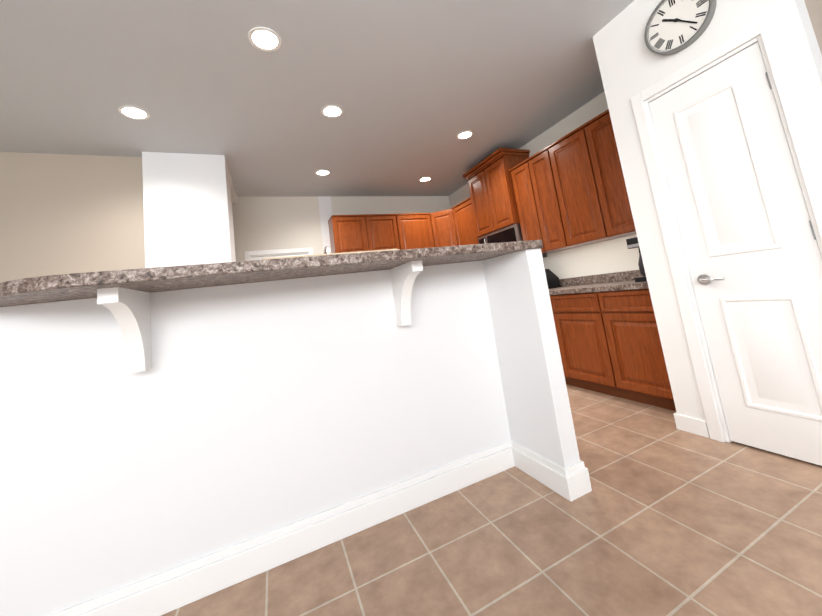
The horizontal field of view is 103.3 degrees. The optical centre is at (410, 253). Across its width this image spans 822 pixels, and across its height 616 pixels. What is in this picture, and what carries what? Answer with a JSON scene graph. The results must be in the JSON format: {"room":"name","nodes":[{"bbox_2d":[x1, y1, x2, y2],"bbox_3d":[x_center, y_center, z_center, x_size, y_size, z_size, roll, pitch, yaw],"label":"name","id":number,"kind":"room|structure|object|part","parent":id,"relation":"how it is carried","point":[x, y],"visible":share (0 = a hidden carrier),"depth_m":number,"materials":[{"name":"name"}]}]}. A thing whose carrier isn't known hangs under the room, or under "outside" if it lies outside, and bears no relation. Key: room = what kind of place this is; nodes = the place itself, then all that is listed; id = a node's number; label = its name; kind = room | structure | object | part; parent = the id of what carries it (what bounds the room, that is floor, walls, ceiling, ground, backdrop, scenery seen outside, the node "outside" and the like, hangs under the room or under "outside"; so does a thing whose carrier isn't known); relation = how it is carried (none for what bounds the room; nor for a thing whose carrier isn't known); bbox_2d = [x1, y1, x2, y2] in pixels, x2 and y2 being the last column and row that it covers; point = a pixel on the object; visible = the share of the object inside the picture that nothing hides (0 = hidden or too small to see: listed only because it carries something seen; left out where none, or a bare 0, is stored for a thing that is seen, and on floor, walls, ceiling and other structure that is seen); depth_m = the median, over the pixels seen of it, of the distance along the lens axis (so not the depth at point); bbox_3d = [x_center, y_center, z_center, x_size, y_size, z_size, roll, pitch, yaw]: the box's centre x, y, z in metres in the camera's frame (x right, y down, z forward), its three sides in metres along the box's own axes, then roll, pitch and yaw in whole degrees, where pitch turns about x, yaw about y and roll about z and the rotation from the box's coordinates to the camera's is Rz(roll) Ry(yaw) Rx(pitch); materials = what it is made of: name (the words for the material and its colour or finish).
{"room":"kitchen","nodes":[
{"label":"kitchen","id":0,"kind":"room"},
{"bbox_2d":[0,152,144,282],"bbox_3d":[-4.633,0.575,2.184,4.721,2.750,0.140,-4,-8,-23],"label":"wall","id":1,"kind":"structure","parent":0,"point":[60,214],"depth_m":2.93,"materials":[{"name":"beige paint"}]},
{"bbox_2d":[142,152,235,267],"bbox_3d":[-2.172,0.386,3.296,0.693,2.750,0.466,-4,-8,-23],"label":"column","id":2,"kind":"structure","parent":0,"point":[188,211],"depth_m":3.18,"materials":[{"name":"white paint"}]},
{"bbox_2d":[230,174,237,202],"bbox_3d":[-2.354,-0.830,4.173,0.154,0.090,0.860,-4,-8,-23],"label":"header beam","id":3,"kind":"structure","parent":0,"point":[234,196],"depth_m":4.26,"materials":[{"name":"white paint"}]},
{"bbox_2d":[0,0,633,196],"bbox_3d":[-1.269,-1.350,1.996,11.000,0.100,10.500,-4,-8,-23],"label":"ceiling","id":4,"kind":"structure","parent":0,"point":[412,89],"depth_m":2.46,"materials":[{"name":"white paint"}]},
{"bbox_2d":[118,105,149,119],"bbox_3d":[-2.169,-1.104,2.551,0.189,0.006,0.189,-10,-8,21],"label":"recessed light","id":5,"kind":"object","parent":4,"relation":"in","point":[132,112],"depth_m":2.55,"materials":[{"name":"white"}]},
{"bbox_2d":[248,27,280,51],"bbox_3d":[-0.913,-1.339,2.034,0.189,0.006,0.189,-10,-8,21],"label":"recessed light","id":6,"kind":"object","parent":4,"relation":"in","point":[264,39],"depth_m":2.03,"materials":[{"name":"white"}]},
{"bbox_2d":[315,170,329,175],"bbox_3d":[-1.129,-1.038,4.166,0.189,0.006,0.189,-10,-8,21],"label":"recessed light","id":7,"kind":"object","parent":4,"relation":"in","point":[319,172],"depth_m":4.17,"materials":[{"name":"white"}]},
{"bbox_2d":[321,105,342,117],"bbox_3d":[-0.696,-1.260,2.881,0.189,0.006,0.189,-10,-8,21],"label":"recessed light","id":8,"kind":"object","parent":4,"relation":"in","point":[331,111],"depth_m":2.88,"materials":[{"name":"white"}]},
{"bbox_2d":[419,177,430,181],"bbox_3d":[0.213,-1.123,4.911,0.189,0.006,0.189,-10,-8,21],"label":"recessed light","id":9,"kind":"object","parent":4,"relation":"in","point":[424,179],"depth_m":4.91,"materials":[{"name":"white"}]},
{"bbox_2d":[457,131,472,139],"bbox_3d":[0.608,-1.335,3.664,0.189,0.006,0.189,-10,-8,21],"label":"recessed light","id":10,"kind":"object","parent":4,"relation":"in","point":[463,135],"depth_m":3.66,"materials":[{"name":"white"}]},
{"bbox_2d":[318,196,332,252],"bbox_3d":[-1.195,0.467,4.959,0.195,2.750,0.124,-4,-8,-23],"label":"column","id":11,"kind":"structure","parent":0,"point":[325,207],"depth_m":5.02,"materials":[{"name":"white paint"}]},
{"bbox_2d":[262,249,399,259],"bbox_3d":[-0.496,0.043,1.537,0.874,0.030,0.280,-4,-8,-23],"label":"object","id":12,"kind":"object","parent":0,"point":[328,254],"visible":0.17,"depth_m":1.45,"materials":[{"name":"brown wood"}]},
{"bbox_2d":[232,196,449,261],"bbox_3d":[-0.951,0.448,5.068,4.170,2.750,0.120,-4,-8,-23],"label":"wall","id":13,"kind":"structure","parent":0,"point":[267,223],"depth_m":4.85,"materials":[{"name":"white paint"}]},
{"bbox_2d":[245,247,312,260],"bbox_3d":[-1.787,0.908,4.622,0.910,1.955,0.136,-4,-8,-23],"label":"trim","id":14,"kind":"structure","parent":13,"relation":"attached to","point":[249,255],"depth_m":4.67,"materials":[{"name":"white wood"}]},
{"bbox_2d":[252,254,306,259],"bbox_3d":[-1.757,0.934,4.558,0.738,1.856,0.117,-4,-8,-23],"label":"door leaf","id":15,"kind":"structure","parent":13,"relation":"in","point":[256,258],"depth_m":4.65,"materials":[{"name":"white"}]},
{"bbox_2d":[328,214,371,252],"bbox_3d":[-0.949,-0.245,4.935,0.498,0.611,0.347,-4,-8,-23],"label":"upper cabinet","id":16,"kind":"object","parent":13,"relation":"attached to","point":[363,232],"depth_m":4.79,"materials":[{"name":"brown wood"}]},
{"bbox_2d":[368,214,399,249],"bbox_3d":[-0.494,-0.281,5.133,0.497,0.611,0.347,-4,-8,-23],"label":"upper cabinet","id":17,"kind":"object","parent":13,"relation":"attached to","point":[382,235],"depth_m":4.98,"materials":[{"name":"brown wood"}]},
{"bbox_2d":[396,213,433,249],"bbox_3d":[0.040,-0.122,5.329,0.599,1.016,0.347,-4,-8,-23],"label":"upper cabinet","id":18,"kind":"object","parent":13,"relation":"attached to","point":[415,229],"depth_m":5.19,"materials":[{"name":"brown wood"}]},
{"bbox_2d":[430,209,457,246],"bbox_3d":[0.645,-0.187,5.452,0.608,1.015,0.608,-4,-8,-23],"label":"upper cabinet","id":19,"kind":"object","parent":13,"relation":"attached to","point":[443,228],"visible":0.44,"depth_m":5.25,"materials":[{"name":"brown wood"}]},
{"bbox_2d":[161,384,821,615],"bbox_3d":[1.269,1.258,2.585,6.265,0.050,10.500,-4,-8,-23],"label":"floor","id":20,"kind":"structure","parent":0,"point":[665,516],"depth_m":1.29,"materials":[{"name":"brown tile"}]},
{"bbox_2d":[0,308,591,615],"bbox_3d":[-0.499,0.909,1.691,2.410,0.880,1.168,-4,-8,-23],"label":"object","id":21,"kind":"structure","parent":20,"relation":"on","point":[172,438],"depth_m":1.42,"materials":[{"name":"white paint"}]},
{"bbox_2d":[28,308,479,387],"bbox_3d":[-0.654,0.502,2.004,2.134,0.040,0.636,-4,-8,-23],"label":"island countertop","id":22,"kind":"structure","parent":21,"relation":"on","point":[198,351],"depth_m":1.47,"materials":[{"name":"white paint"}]},
{"bbox_3d":[-0.446,1.273,1.635,2.410,0.135,1.148,-4,-8,-23],"label":"moulding","id":23,"kind":"part","parent":21,"relation":"part of","materials":[{"name":"white wood"}]},
{"bbox_2d":[548,270,675,410],"bbox_3d":[1.378,0.876,3.931,0.632,1.010,3.575,-4,-8,-23],"label":"base cabinet","id":24,"kind":"object","parent":20,"relation":"on","point":[608,337],"visible":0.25,"depth_m":2.64,"materials":[{"name":"brown wood"}]},
{"bbox_2d":[545,269,559,288],"bbox_3d":[1.555,0.259,3.742,0.256,0.286,0.110,-4,-8,-23],"label":"knife block","id":25,"kind":"object","parent":24,"relation":"on","point":[552,278],"visible":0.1,"depth_m":3.70,"materials":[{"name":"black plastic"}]},
{"bbox_2d":[626,237,646,281],"bbox_3d":[1.905,0.030,2.562,0.226,0.350,0.214,-4,-8,-23],"label":"coffee maker","id":26,"kind":"object","parent":24,"relation":"on","point":[632,243],"visible":0.23,"depth_m":2.57,"materials":[{"name":"black plastic"}]},
{"bbox_2d":[449,91,638,278],"bbox_3d":[1.610,-0.007,4.191,0.120,2.750,3.584,-4,-8,-23],"label":"wall","id":27,"kind":"structure","parent":0,"point":[612,256],"depth_m":3.46,"materials":[{"name":"white paint"}]},
{"bbox_2d":[451,109,635,253],"bbox_3d":[1.373,-0.641,3.875,0.467,1.320,2.978,-4,-8,-23],"label":"upper cabinet","id":28,"kind":"object","parent":27,"relation":"attached to","point":[567,191],"visible":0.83,"depth_m":3.34,"materials":[{"name":"brown wood"}]},
{"bbox_2d":[478,224,546,257],"bbox_3d":[1.273,-0.091,4.232,0.445,0.425,0.776,-4,-8,-23],"label":"microwave","id":29,"kind":"object","parent":28,"relation":"attached to","point":[512,233],"visible":0.31,"depth_m":4.00,"materials":[{"name":"silver metal"}]},
{"bbox_2d":[592,0,821,441],"bbox_3d":[1.747,-0.326,1.835,0.120,2.750,0.911,-4,-8,-23],"label":"wall","id":30,"kind":"structure","parent":0,"point":[631,64],"depth_m":2.07,"materials":[{"name":"white paint"}]},
{"bbox_2d":[644,0,716,54],"bbox_3d":[1.551,-1.355,1.891,0.044,0.340,0.340,-4,-8,-23],"label":"wall clock","id":31,"kind":"object","parent":30,"relation":"attached to","point":[674,26],"visible":1,"depth_m":1.89,"materials":[{"name":"grey plastic"}]},
{"bbox_2d":[673,412,709,437],"bbox_3d":[-1.157,1.466,2.247,11.000,0.095,4.509,-4,-8,-23],"label":"baseboard","id":32,"kind":"structure","parent":30,"relation":"attached to","point":[692,425],"depth_m":1.98,"materials":[{"name":"white wood"}]},
{"bbox_2d":[630,11,821,442],"bbox_3d":[1.798,-0.041,1.748,0.136,2.155,0.690,-4,-8,-23],"label":"trim","id":33,"kind":"structure","parent":30,"relation":"attached to","point":[798,130],"depth_m":1.86,"materials":[{"name":"white wood"}]},
{"bbox_2d":[649,42,821,465],"bbox_3d":[1.753,-0.001,1.719,0.098,2.056,0.522,-4,-8,-23],"label":"door leaf","id":34,"kind":"structure","parent":30,"relation":"in","point":[752,250],"depth_m":1.70,"materials":[{"name":"white wood"}]},
{"bbox_2d":[804,0,821,54],"bbox_3d":[3.243,-0.498,2.061,2.820,2.750,0.120,-4,-8,-23],"label":"wall","id":35,"kind":"structure","parent":0,"point":[814,8],"depth_m":1.56,"materials":[{"name":"beige paint"}]}
]}

